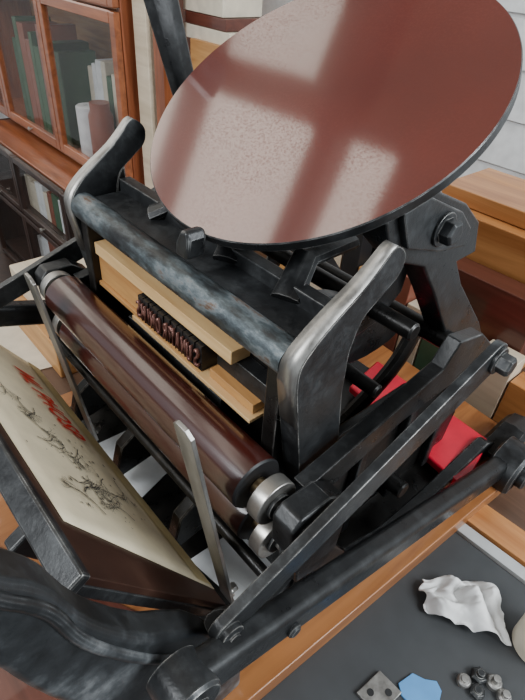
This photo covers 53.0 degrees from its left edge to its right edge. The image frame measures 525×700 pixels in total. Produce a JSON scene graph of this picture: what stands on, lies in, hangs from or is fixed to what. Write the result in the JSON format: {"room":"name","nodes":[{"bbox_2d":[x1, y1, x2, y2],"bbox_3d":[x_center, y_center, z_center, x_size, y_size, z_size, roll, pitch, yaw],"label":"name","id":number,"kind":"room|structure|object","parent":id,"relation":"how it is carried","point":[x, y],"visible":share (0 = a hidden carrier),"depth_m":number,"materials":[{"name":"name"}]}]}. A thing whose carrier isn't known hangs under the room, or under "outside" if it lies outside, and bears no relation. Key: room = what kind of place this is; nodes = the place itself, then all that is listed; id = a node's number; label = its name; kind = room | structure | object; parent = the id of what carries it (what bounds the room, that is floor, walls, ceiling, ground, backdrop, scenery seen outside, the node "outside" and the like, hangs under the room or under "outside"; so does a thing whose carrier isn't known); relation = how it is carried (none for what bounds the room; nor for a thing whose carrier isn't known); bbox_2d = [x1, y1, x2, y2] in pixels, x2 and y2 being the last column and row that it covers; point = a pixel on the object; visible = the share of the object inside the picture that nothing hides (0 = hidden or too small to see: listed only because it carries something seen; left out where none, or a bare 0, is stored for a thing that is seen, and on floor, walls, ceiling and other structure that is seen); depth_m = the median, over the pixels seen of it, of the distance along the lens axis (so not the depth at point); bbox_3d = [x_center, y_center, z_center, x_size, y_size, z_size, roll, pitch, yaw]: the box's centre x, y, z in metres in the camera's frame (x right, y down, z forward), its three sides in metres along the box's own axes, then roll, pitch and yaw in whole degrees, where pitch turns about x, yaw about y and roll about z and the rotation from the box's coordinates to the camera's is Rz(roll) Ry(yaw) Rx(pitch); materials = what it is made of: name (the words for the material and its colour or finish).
{"room":"print shop","nodes":[
{"label":"print shop","id":0,"kind":"room"},
{"bbox_2d":[0,112,8,118],"bbox_3d":[-2.608,-1.950,2.045,3.300,3.050,0.050,-26,47,-33],"label":"wall","id":1,"kind":"structure","parent":0,"point":[2,116],"depth_m":3.43,"materials":[{"name":"white paint"}]},
{"bbox_2d":[0,243,22,282],"bbox_3d":[-0.599,0.875,1.159,3.300,0.050,6.400,-26,47,-33],"label":"floor","id":2,"kind":"structure","parent":0,"point":[5,261],"depth_m":2.74,"materials":[{"name":"brown wood"}]},
{"bbox_2d":[0,118,82,263],"bbox_3d":[-0.740,-0.526,2.373,0.520,0.651,1.500,-26,47,-33],"label":"base cabinet","id":3,"kind":"object","parent":2,"relation":"on","point":[22,152],"visible":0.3,"depth_m":2.28,"materials":[{"name":"brown wood"}]},
{"bbox_2d":[5,232,40,260],"bbox_3d":[-0.746,-0.307,2.557,0.448,0.020,1.450,-26,47,-33],"label":"shelf","id":4,"kind":"object","parent":3,"relation":"attached to","point":[17,242],"depth_m":2.81,"materials":[{"name":"brown wood"}]},
{"bbox_2d":[24,174,34,207],"bbox_3d":[-0.962,-0.719,2.341,0.150,0.143,0.053,-26,47,-33],"label":"book","id":5,"kind":"object","parent":3,"relation":"on","point":[28,178],"visible":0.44,"depth_m":2.29,"materials":[{"name":"beige paper"}]},
{"bbox_2d":[0,168,66,240],"bbox_3d":[-0.723,-0.590,2.337,0.448,0.020,1.450,-26,47,-33],"label":"shelf","id":6,"kind":"object","parent":3,"relation":"attached to","point":[6,179],"depth_m":2.48,"materials":[{"name":"brown wood"}]},
{"bbox_2d":[30,180,39,212],"bbox_3d":[-0.927,-0.686,2.315,0.150,0.129,0.050,-26,47,-33],"label":"book","id":7,"kind":"object","parent":3,"relation":"on","point":[32,183],"visible":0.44,"depth_m":2.27,"materials":[{"name":"beige paper"}]},
{"bbox_2d":[34,181,43,215],"bbox_3d":[-0.897,-0.670,2.285,0.150,0.144,0.036,-26,47,-33],"label":"book","id":8,"kind":"object","parent":3,"relation":"on","point":[35,182],"visible":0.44,"depth_m":2.23,"materials":[{"name":"white paper"}]},
{"bbox_2d":[37,234,44,255],"bbox_3d":[-0.983,-0.464,2.539,0.150,0.216,0.055,-26,47,-33],"label":"book","id":9,"kind":"object","parent":3,"relation":"on","point":[41,246],"visible":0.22,"depth_m":2.45,"materials":[{"name":"grey paper"}]},
{"bbox_2d":[38,183,48,218],"bbox_3d":[-0.872,-0.653,2.261,0.150,0.150,0.038,-26,47,-33],"label":"book","id":10,"kind":"object","parent":3,"relation":"on","point":[41,187],"visible":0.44,"depth_m":2.20,"materials":[{"name":"white paper"}]},
{"bbox_2d":[41,235,49,254],"bbox_3d":[-0.940,-0.445,2.492,0.150,0.250,0.068,-26,47,-33],"label":"book","id":11,"kind":"object","parent":3,"relation":"on","point":[45,242],"visible":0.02,"depth_m":2.40,"materials":[{"name":"white paper"}]},
{"bbox_2d":[43,191,51,222],"bbox_3d":[-0.846,-0.623,2.245,0.150,0.126,0.040,-26,47,-33],"label":"book","id":12,"kind":"object","parent":3,"relation":"on","point":[44,192],"visible":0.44,"depth_m":2.20,"materials":[{"name":"white paper"}]},
{"bbox_2d":[48,241,52,251],"bbox_3d":[-0.900,-0.417,2.456,0.150,0.256,0.050,-26,47,-33],"label":"book","id":13,"kind":"object","parent":3,"relation":"on","point":[49,243],"visible":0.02,"depth_m":2.36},
{"bbox_2d":[46,191,56,226],"bbox_3d":[-0.817,-0.607,2.216,0.150,0.141,0.044,-26,47,-33],"label":"book","id":14,"kind":"object","parent":3,"relation":"on","point":[50,203],"visible":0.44,"depth_m":2.17,"materials":[{"name":"brown paper"}]},
{"bbox_2d":[51,193,62,231],"bbox_3d":[-0.781,-0.584,2.182,0.150,0.149,0.060,-26,47,-33],"label":"book","id":15,"kind":"object","parent":3,"relation":"on","point":[54,197],"visible":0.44,"depth_m":2.13,"materials":[{"name":"green paper"}]},
{"bbox_2d":[58,200,64,233],"bbox_3d":[-0.741,-0.551,2.149,0.150,0.143,0.059,-26,47,-33],"label":"book","id":16,"kind":"object","parent":3,"relation":"on","point":[58,200],"visible":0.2,"depth_m":2.12,"materials":[{"name":"paper"}]},
{"bbox_2d":[0,0,190,184],"bbox_3d":[-0.839,-1.342,2.106,0.370,0.942,1.643,-26,47,-33],"label":"bookcase","id":17,"kind":"object","parent":3,"relation":"on","point":[107,26],"visible":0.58,"depth_m":1.96,"materials":[{"name":"brown wood"}]},
{"bbox_2d":[12,37,30,120],"bbox_3d":[-1.010,-1.215,2.370,0.150,0.338,0.041,-26,47,-33],"label":"book","id":18,"kind":"object","parent":17,"relation":"on","point":[13,38],"visible":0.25,"depth_m":2.32,"materials":[{"name":"brown paper"}]},
{"bbox_2d":[11,15,50,122],"bbox_3d":[-0.979,-1.226,2.321,0.150,0.420,0.040,-26,47,-33],"label":"book","id":19,"kind":"object","parent":17,"relation":"on","point":[14,18],"visible":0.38,"depth_m":2.23,"materials":[{"name":"green paper"}]},
{"bbox_2d":[25,39,44,128],"bbox_3d":[-0.912,-1.147,2.281,0.150,0.353,0.038,-26,47,-33],"label":"book","id":20,"kind":"object","parent":17,"relation":"on","point":[26,40],"visible":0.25,"depth_m":2.23,"materials":[{"name":"brown paper"}]},
{"bbox_2d":[16,21,57,126],"bbox_3d":[-0.945,-1.193,2.295,0.150,0.406,0.063,-26,47,-33],"label":"book","id":21,"kind":"object","parent":17,"relation":"on","point":[23,27],"visible":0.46,"depth_m":2.20,"materials":[{"name":"brown paper"}]},
{"bbox_2d":[27,31,47,130],"bbox_3d":[-0.886,-1.140,2.250,0.150,0.384,0.034,-26,47,-33],"label":"book","id":22,"kind":"object","parent":17,"relation":"on","point":[32,37],"visible":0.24,"depth_m":2.17,"materials":[{"name":"brown paper"}]},
{"bbox_2d":[33,46,52,133],"bbox_3d":[-0.859,-1.100,2.239,0.150,0.339,0.050,-26,47,-33],"label":"book","id":23,"kind":"object","parent":17,"relation":"on","point":[36,49],"visible":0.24,"depth_m":2.18,"materials":[{"name":"paper"}]},
{"bbox_2d":[35,23,76,135],"bbox_3d":[-0.825,-1.109,2.187,0.150,0.421,0.041,-26,47,-33],"label":"book","id":24,"kind":"object","parent":17,"relation":"on","point":[60,31],"visible":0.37,"depth_m":2.08,"materials":[{"name":"brown paper"}]},
{"bbox_2d":[52,40,88,50],"bbox_3d":[-0.770,-1.047,2.152,0.150,0.374,0.064,-26,47,-33],"label":"book","id":25,"kind":"object","parent":17,"relation":"on","point":[61,45],"visible":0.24,"depth_m":2.03,"materials":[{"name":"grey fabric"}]},
{"bbox_2d":[54,49,95,147],"bbox_3d":[-0.733,-1.010,2.126,0.150,0.351,0.047,-26,47,-33],"label":"book","id":26,"kind":"object","parent":17,"relation":"on","point":[71,65],"visible":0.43,"depth_m":2.06,"materials":[{"name":"paper"}]},
{"bbox_2d":[75,102,92,157],"bbox_3d":[-0.673,-0.857,2.063,0.090,0.195,0.090,-26,47,-33],"label":"storage jar","id":27,"kind":"object","parent":17,"relation":"on","point":[82,109],"visible":0.35,"depth_m":2.02,"materials":[{"name":"white ceramic"}]},
{"bbox_2d":[87,65,94,99],"bbox_3d":[-0.616,-0.988,2.144,0.150,0.311,0.033,-26,47,-33],"label":"book","id":28,"kind":"object","parent":17,"relation":"on","point":[90,74],"visible":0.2,"depth_m":2.04,"materials":[{"name":"beige paper"}]},
{"bbox_2d":[91,63,98,99],"bbox_3d":[-0.593,-0.977,2.119,0.150,0.326,0.032,-26,47,-33],"label":"book","id":29,"kind":"object","parent":17,"relation":"on","point":[92,64],"visible":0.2,"depth_m":2.01,"materials":[{"name":"white paper"}]},
{"bbox_2d":[88,100,114,154],"bbox_3d":[-0.607,-0.819,1.997,0.090,0.226,0.090,-26,47,-33],"label":"storage jar","id":30,"kind":"object","parent":17,"relation":"on","point":[100,117],"visible":0.63,"depth_m":1.94,"materials":[{"name":"ceramic"}]},
{"bbox_2d":[95,58,112,99],"bbox_3d":[-0.567,-0.965,2.092,0.150,0.343,0.040,-26,47,-33],"label":"book","id":31,"kind":"object","parent":17,"relation":"on","point":[97,61],"visible":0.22,"depth_m":1.98,"materials":[{"name":"white paper"}]},
{"bbox_2d":[100,60,113,100],"bbox_3d":[-0.542,-0.946,2.070,0.150,0.346,0.033,-26,47,-33],"label":"book","id":32,"kind":"object","parent":17,"relation":"on","point":[107,69],"visible":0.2,"depth_m":1.94,"materials":[{"name":"beige paper"}]},
{"bbox_2d":[106,76,115,129],"bbox_3d":[-0.519,-0.910,2.062,0.150,0.301,0.038,-26,47,-33],"label":"book","id":33,"kind":"object","parent":17,"relation":"on","point":[109,79],"visible":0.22,"depth_m":1.97,"materials":[{"name":"paper"}]},
{"bbox_2d":[111,74,118,127],"bbox_3d":[-0.493,-0.897,2.035,0.150,0.316,0.036,-26,47,-33],"label":"book","id":34,"kind":"object","parent":17,"relation":"on","point":[112,75],"visible":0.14,"depth_m":1.95,"materials":[{"name":"white paper"}]},
{"bbox_2d":[41,251,524,582],"bbox_3d":[0.155,0.633,0.901,1.530,0.746,1.960,-26,47,-33],"label":"work table","id":35,"kind":"object","parent":2,"relation":"on","point":[511,505],"visible":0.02,"depth_m":0.83,"materials":[{"name":"brown wood"}]},
{"bbox_2d":[0,326,51,369],"bbox_3d":[-0.468,-0.011,1.052,0.152,0.001,0.183,-17,43,-26],"label":"loose paper","id":36,"kind":"object","parent":35,"relation":"on","point":[12,338],"visible":0.33,"depth_m":1.04,"materials":[{"name":"white paper"}]},
{"bbox_2d":[14,295,77,377],"bbox_3d":[-0.374,-0.080,1.092,0.220,0.074,0.260,-26,47,-33],"label":"case","id":37,"kind":"object","parent":35,"relation":"on","point":[38,335],"visible":0.14,"depth_m":0.99,"materials":[{"name":"beige wood"}]},
{"bbox_2d":[9,256,86,299],"bbox_3d":[-0.370,-0.129,1.054,0.180,0.049,0.220,-26,47,-33],"label":"case","id":38,"kind":"object","parent":37,"relation":"on","point":[14,268],"visible":0.12,"depth_m":1.05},
{"bbox_2d":[190,38,219,69],"bbox_3d":[-0.008,-0.610,1.514,0.160,0.442,0.454,-26,47,-33],"label":"wooden crate","id":39,"kind":"object","parent":35,"relation":"on","point":[200,49],"visible":0.09,"depth_m":1.45,"materials":[{"name":"beige wood"}]},
{"bbox_2d":[184,22,236,44],"bbox_3d":[-0.105,-0.883,1.471,0.135,0.034,0.210,-26,47,-33],"label":"box file","id":40,"kind":"object","parent":39,"relation":"on","point":[191,30],"visible":0.34,"depth_m":1.43,"materials":[{"name":"white cardboard"}]},
{"bbox_2d":[185,10,259,31],"bbox_3d":[-0.104,-0.910,1.452,0.135,0.029,0.185,-26,47,-33],"label":"box file","id":41,"kind":"object","parent":40,"relation":"on","point":[205,20],"visible":0.63,"depth_m":1.40,"materials":[{"name":"red paint"}]},
{"bbox_2d":[183,0,261,17],"bbox_3d":[-0.110,-0.948,1.435,0.135,0.049,0.180,-26,47,-33],"label":"box file","id":42,"kind":"object","parent":41,"relation":"on","point":[218,8],"visible":0.98,"depth_m":1.39,"materials":[{"name":"white cardboard"}]},
{"bbox_2d":[0,345,500,699],"bbox_3d":[-0.048,0.179,0.824,0.850,0.030,0.560,-23,46,-31],"label":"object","id":43,"kind":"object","parent":35,"relation":"on","point":[265,673],"depth_m":0.66,"materials":[{"name":"brown wood"}]},
{"bbox_2d":[0,547,133,699],"bbox_3d":[-0.278,0.340,0.564,0.410,0.004,0.214,17,39,15],"label":"board","id":44,"kind":"object","parent":43,"relation":"on","point":[11,688],"visible":0.02,"depth_m":0.55,"materials":[{"name":"red paint"}]},
{"bbox_2d":[0,0,524,699],"bbox_3d":[-0.015,-0.091,0.634,0.795,0.631,0.648,-26,47,-33],"label":"press","id":45,"kind":"object","parent":43,"relation":"on","point":[316,126],"visible":0.98,"depth_m":0.50,"materials":[{"name":"metal"}]},
{"bbox_2d":[0,345,213,588],"bbox_3d":[-0.245,0.094,0.621,0.122,0.194,0.466,-26,47,-33],"label":"printed sheet","id":46,"kind":"object","parent":45,"relation":"attached to","point":[87,489],"visible":1,"depth_m":0.57,"materials":[{"name":"beige paper"}]},
{"bbox_2d":[99,431,166,497],"bbox_3d":[-0.185,0.163,0.790,0.110,0.001,0.129,-26,47,-33],"label":"loose paper","id":47,"kind":"object","parent":45,"relation":"on","point":[144,476],"visible":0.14,"depth_m":0.77,"materials":[{"name":"white paper"}]},
{"bbox_2d":[94,239,249,364],"bbox_3d":[-0.112,-0.065,0.594,0.025,0.016,0.278,-26,47,-33],"label":"wood furniture","id":48,"kind":"object","parent":45,"relation":"attached to","point":[231,351],"visible":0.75,"depth_m":0.57,"materials":[{"name":"brown wood"}]},
{"bbox_2d":[193,341,217,370],"bbox_3d":[-0.057,0.003,0.556,0.033,0.032,0.010,-26,47,-33],"label":"type slug","id":49,"kind":"object","parent":45,"relation":"attached to","point":[205,358],"visible":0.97,"depth_m":0.55,"materials":[{"name":"metal"}]},
{"bbox_2d":[191,538,270,599],"bbox_3d":[-0.029,0.274,0.664,0.086,0.001,0.095,-26,47,-33],"label":"loose paper","id":50,"kind":"object","parent":45,"relation":"on","point":[239,572],"visible":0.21,"depth_m":0.66,"materials":[{"name":"white paper"}]},
{"bbox_2d":[230,414,250,434],"bbox_3d":[-0.078,0.065,0.637,0.021,0.060,0.170,-26,47,-33],"label":"furniture","id":51,"kind":"object","parent":45,"relation":"on","point":[237,418],"visible":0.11,"depth_m":0.58,"materials":[{"name":"metal"}]},
{"bbox_2d":[129,314,237,416],"bbox_3d":[-0.097,0.014,0.623,0.027,0.036,0.190,-26,47,-33],"label":"furniture","id":52,"kind":"object","parent":51,"relation":"on","point":[198,383],"visible":0.21,"depth_m":0.59,"materials":[{"name":"metal"}]},
{"bbox_2d":[132,315,208,387],"bbox_3d":[-0.099,-0.006,0.613,0.027,0.006,0.160,-26,47,-33],"label":"wood furniture","id":53,"kind":"object","parent":52,"relation":"on","point":[147,329],"visible":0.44,"depth_m":0.61,"materials":[{"name":"brown wood"}]},
{"bbox_2d":[100,279,205,371],"bbox_3d":[-0.103,-0.016,0.614,0.025,0.006,0.317,-26,47,-33],"label":"wood furniture","id":54,"kind":"object","parent":53,"relation":"on","point":[103,283],"visible":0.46,"depth_m":0.65,"materials":[{"name":"beige wood"}]},
{"bbox_2d":[99,256,142,308],"bbox_3d":[-0.168,-0.086,0.660,0.021,0.039,0.109,-26,47,-33],"label":"wood furniture","id":55,"kind":"object","parent":54,"relation":"on","point":[111,276],"visible":0.48,"depth_m":0.66,"materials":[{"name":"beige wood"}]},
{"bbox_2d":[136,293,147,318],"bbox_3d":[-0.132,-0.053,0.621,0.034,0.032,0.010,-26,47,-33],"label":"type slug","id":56,"kind":"object","parent":54,"relation":"on","point":[141,296],"visible":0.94,"depth_m":0.61,"materials":[{"name":"metal"}]},
{"bbox_2d":[140,297,153,325],"bbox_3d":[-0.124,-0.048,0.614,0.034,0.032,0.010,-26,47,-33],"label":"type slug","id":57,"kind":"object","parent":54,"relation":"on","point":[145,305],"visible":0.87,"depth_m":0.60,"materials":[{"name":"metal"}]},
{"bbox_2d":[147,302,157,328],"bbox_3d":[-0.118,-0.043,0.608,0.034,0.032,0.006,-26,47,-33],"label":"type slug","id":58,"kind":"object","parent":54,"relation":"on","point":[152,304],"visible":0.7,"depth_m":0.59,"materials":[{"name":"metal"}]},
{"bbox_2d":[150,305,162,331],"bbox_3d":[-0.112,-0.038,0.603,0.034,0.032,0.010,-26,47,-33],"label":"type slug","id":59,"kind":"object","parent":54,"relation":"on","point":[154,313],"visible":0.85,"depth_m":0.59,"materials":[{"name":"metal"}]},
{"bbox_2d":[156,309,168,338],"bbox_3d":[-0.104,-0.032,0.596,0.034,0.032,0.010,-26,47,-33],"label":"type slug","id":60,"kind":"object","parent":54,"relation":"on","point":[160,320],"visible":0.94,"depth_m":0.58,"materials":[{"name":"metal"}]},
{"bbox_2d":[163,314,174,343],"bbox_3d":[-0.096,-0.026,0.590,0.034,0.032,0.010,-26,47,-33],"label":"type slug","id":61,"kind":"object","parent":54,"relation":"on","point":[168,318],"visible":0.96,"depth_m":0.58,"materials":[{"name":"metal"}]},
{"bbox_2d":[168,319,180,348],"bbox_3d":[-0.088,-0.021,0.583,0.032,0.032,0.010,-26,47,-33],"label":"type slug","id":62,"kind":"object","parent":54,"relation":"on","point":[172,328],"visible":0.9,"depth_m":0.57,"materials":[{"name":"metal"}]},
{"bbox_2d":[175,324,187,353],"bbox_3d":[-0.080,-0.015,0.576,0.033,0.032,0.010,-26,47,-33],"label":"type slug","id":63,"kind":"object","parent":54,"relation":"on","point":[180,328],"visible":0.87,"depth_m":0.56,"materials":[{"name":"metal"}]},
{"bbox_2d":[180,330,193,356],"bbox_3d":[-0.073,-0.009,0.570,0.033,0.032,0.010,-26,47,-33],"label":"type slug","id":64,"kind":"object","parent":54,"relation":"on","point":[186,333],"visible":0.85,"depth_m":0.56,"materials":[{"name":"metal"}]},
{"bbox_2d":[186,335,200,364],"bbox_3d":[-0.065,-0.003,0.562,0.034,0.032,0.010,-26,47,-33],"label":"type slug","id":65,"kind":"object","parent":54,"relation":"on","point":[191,344],"visible":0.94,"depth_m":0.55,"materials":[{"name":"metal"}]},
{"bbox_2d":[197,364,263,422],"bbox_3d":[-0.028,0.042,0.540,0.035,0.004,0.087,-26,47,-33],"label":"wood furniture","id":66,"kind":"object","parent":54,"relation":"on","point":[204,376],"visible":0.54,"depth_m":0.53,"materials":[{"name":"brown wood"}]},
{"bbox_2d":[210,365,263,413],"bbox_3d":[-0.022,0.036,0.535,0.027,0.011,0.070,-26,47,-33],"label":"wood furniture","id":67,"kind":"object","parent":66,"relation":"on","point":[223,378],"visible":0.56,"depth_m":0.52,"materials":[{"name":"beige wood"}]},
{"bbox_2d":[218,355,267,403],"bbox_3d":[-0.014,0.022,0.524,0.017,0.023,0.080,-26,47,-33],"label":"furniture","id":68,"kind":"object","parent":67,"relation":"on","point":[252,375],"visible":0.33,"depth_m":0.51,"materials":[{"name":"metal"}]},
{"bbox_2d":[349,361,486,482],"bbox_3d":[0.259,0.112,0.874,0.112,0.015,0.281,-19,44,-28],"label":"tray","id":69,"kind":"object","parent":43,"relation":"on","point":[458,435],"visible":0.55,"depth_m":0.83,"materials":[{"name":"plastic"}]},
{"bbox_2d":[310,254,342,288],"bbox_3d":[0.155,-0.179,1.179,0.048,0.194,0.077,-26,47,-33],"label":"box","id":70,"kind":"object","parent":35,"relation":"on","point":[338,259],"visible":0.02,"depth_m":1.12,"materials":[{"name":"beige cardboard"}]},
{"bbox_2d":[341,234,371,276],"bbox_3d":[0.198,-0.163,1.131,0.048,0.234,0.042,-26,47,-33],"label":"box","id":71,"kind":"object","parent":35,"relation":"on","point":[352,260],"visible":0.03,"depth_m":1.08,"materials":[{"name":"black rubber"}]},
{"bbox_2d":[261,533,524,699],"bbox_3d":[0.276,0.619,0.320,0.837,0.004,0.943,-26,47,-33],"label":"cutting mat","id":72,"kind":"object","parent":35,"relation":"on","point":[394,636],"visible":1,"depth_m":0.64,"materials":[{"name":"grey rubber"}]},
{"bbox_2d":[356,671,401,699],"bbox_3d":[0.132,0.388,0.595,0.040,0.006,0.033,-26,47,-33],"label":"metal plate","id":73,"kind":"object","parent":72,"relation":"on","point":[379,687],"visible":1,"depth_m":0.59,"materials":[{"name":"metal"}]},
{"bbox_2d":[398,673,441,699],"bbox_3d":[0.179,0.390,0.599,0.048,0.003,0.035,13,39,11],"label":"paper scrap","id":74,"kind":"object","parent":72,"relation":"on","point":[413,687],"visible":1,"depth_m":0.60,"materials":[{"name":"blue paper"}]},
{"bbox_2d":[456,672,471,689],"bbox_3d":[0.234,0.382,0.609,0.016,0.010,0.016,-26,47,-33],"label":"bolt","id":75,"kind":"object","parent":72,"relation":"on","point":[463,680],"visible":1,"depth_m":0.61,"materials":[{"name":"silver metal"}]},
{"bbox_2d":[419,575,511,645],"bbox_3d":[0.257,0.320,0.666,0.107,0.040,0.076,6,38,2],"label":"crumpled tissue","id":76,"kind":"object","parent":72,"relation":"on","point":[475,605],"visible":1,"depth_m":0.66,"materials":[{"name":"white paper"}]},
{"bbox_2d":[469,683,484,699],"bbox_3d":[0.245,0.390,0.601,0.016,0.010,0.018,-26,47,-33],"label":"bolt","id":77,"kind":"object","parent":72,"relation":"on","point":[476,691],"visible":1,"depth_m":0.60,"materials":[{"name":"grey metal"}]},
{"bbox_2d":[470,666,486,684],"bbox_3d":[0.253,0.379,0.613,0.017,0.013,0.020,-26,47,-33],"label":"bolt","id":78,"kind":"object","parent":72,"relation":"on","point":[478,675],"visible":1,"depth_m":0.61,"materials":[{"name":"grey metal"}]},
{"bbox_2d":[486,674,502,691],"bbox_3d":[0.269,0.383,0.608,0.018,0.016,0.018,-26,47,-33],"label":"bolt","id":79,"kind":"object","parent":72,"relation":"on","point":[494,683],"visible":1,"depth_m":0.60,"materials":[{"name":"silver metal"}]},
{"bbox_2d":[496,688,511,699],"bbox_3d":[0.276,0.393,0.598,0.016,0.013,0.016,-26,47,-33],"label":"bolt","id":80,"kind":"object","parent":72,"relation":"on","point":[502,694],"visible":1,"depth_m":0.59,"materials":[{"name":"silver metal"}]},
{"bbox_2d":[512,613,524,661],"bbox_3d":[0.342,0.342,0.630,0.062,0.061,0.062,-26,47,-33],"label":"paper roll","id":81,"kind":"object","parent":72,"relation":"on","point":[518,633],"visible":1,"depth_m":0.64,"materials":[{"name":"beige paper"}]},
{"bbox_2d":[383,275,415,351],"bbox_3d":[0.273,-0.085,1.079,0.048,0.184,0.067,-26,47,-33],"label":"box","id":82,"kind":"object","parent":35,"relation":"on","point":[407,294],"visible":0.03,"depth_m":1.02,"materials":[{"name":"brown cardboard"}]},
{"bbox_2d":[395,299,421,365],"bbox_3d":[0.310,-0.036,1.060,0.048,0.134,0.047,-26,47,-33],"label":"box","id":83,"kind":"object","parent":35,"relation":"on","point":[413,305],"visible":0.17,"depth_m":1.04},
{"bbox_2d":[414,338,438,369],"bbox_3d":[0.347,-0.016,1.023,0.048,0.154,0.057,-26,47,-33],"label":"box","id":84,"kind":"object","parent":35,"relation":"on","point":[426,352],"visible":0.14,"depth_m":1.03,"materials":[{"name":"green cardboard"}]},
{"bbox_2d":[456,524,524,584],"bbox_3d":[0.601,0.479,0.532,0.019,0.008,0.902,-28,48,-35],"label":"ruler","id":85,"kind":"object","parent":35,"relation":"on","point":[474,538],"visible":1,"depth_m":0.74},
{"bbox_2d":[457,257,524,355],"bbox_3d":[0.359,-0.086,1.062,0.055,0.217,0.364,-26,47,-33],"label":"box","id":86,"kind":"object","parent":35,"relation":"on","point":[497,300],"visible":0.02,"depth_m":0.94,"materials":[{"name":"paint"}]},
{"bbox_2d":[465,208,524,368],"bbox_3d":[0.488,-0.152,1.101,0.220,0.291,0.267,-26,47,-33],"label":"plank","id":87,"kind":"object","parent":35,"relation":"on","point":[500,245],"visible":0.04,"depth_m":0.96,"materials":[{"name":"brown wood"}]},
{"bbox_2d":[442,168,524,228],"bbox_3d":[0.577,-0.224,0.940,0.170,0.029,0.490,-26,47,-33],"label":"plank","id":88,"kind":"object","parent":87,"relation":"on","point":[494,193],"visible":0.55,"depth_m":1.00,"materials":[{"name":"brown wood"}]},
{"bbox_2d":[465,505,524,566],"bbox_3d":[0.631,0.465,0.550,0.049,0.012,0.905,-28,48,-35],"label":"batten","id":89,"kind":"object","parent":35,"relation":"on","point":[501,532],"visible":1,"depth_m":0.77,"materials":[{"name":"brown wood"}]},
{"bbox_2d":[465,339,524,417],"bbox_3d":[0.421,0.053,0.967,0.048,0.124,0.067,-26,47,-33],"label":"box","id":90,"kind":"object","parent":35,"relation":"on","point":[487,397],"visible":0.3,"depth_m":0.95,"materials":[{"name":"beige cardboard"}]},
{"bbox_2d":[493,372,524,422],"bbox_3d":[0.460,0.095,0.942,0.048,0.094,0.047,-26,47,-33],"label":"box","id":91,"kind":"object","parent":35,"relation":"on","point":[513,400],"visible":0.76,"depth_m":0.92,"materials":[{"name":"orange wood"}]},
{"bbox_2d":[132,0,156,188],"bbox_3d":[-0.333,-0.960,1.465,0.030,1.199,0.070,-26,47,-33],"label":"plank","id":92,"kind":"object","parent":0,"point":[143,34],"visible":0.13,"depth_m":1.56,"materials":[{"name":"beige wood"}]},
{"bbox_2d":[152,29,172,125],"bbox_3d":[-0.265,-0.931,1.436,0.060,1.199,0.050,-26,47,-33],"label":"post","id":93,"kind":"object","parent":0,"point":[164,95],"visible":0.02,"depth_m":1.53,"materials":[{"name":"brown wood"}]},
{"bbox_2d":[262,0,524,191],"bbox_3d":[0.722,-0.934,1.098,0.062,3.050,6.400,-26,47,-33],"label":"wall","id":94,"kind":"structure","parent":0,"point":[506,153],"depth_m":1.39,"materials":[{"name":"white paint"}]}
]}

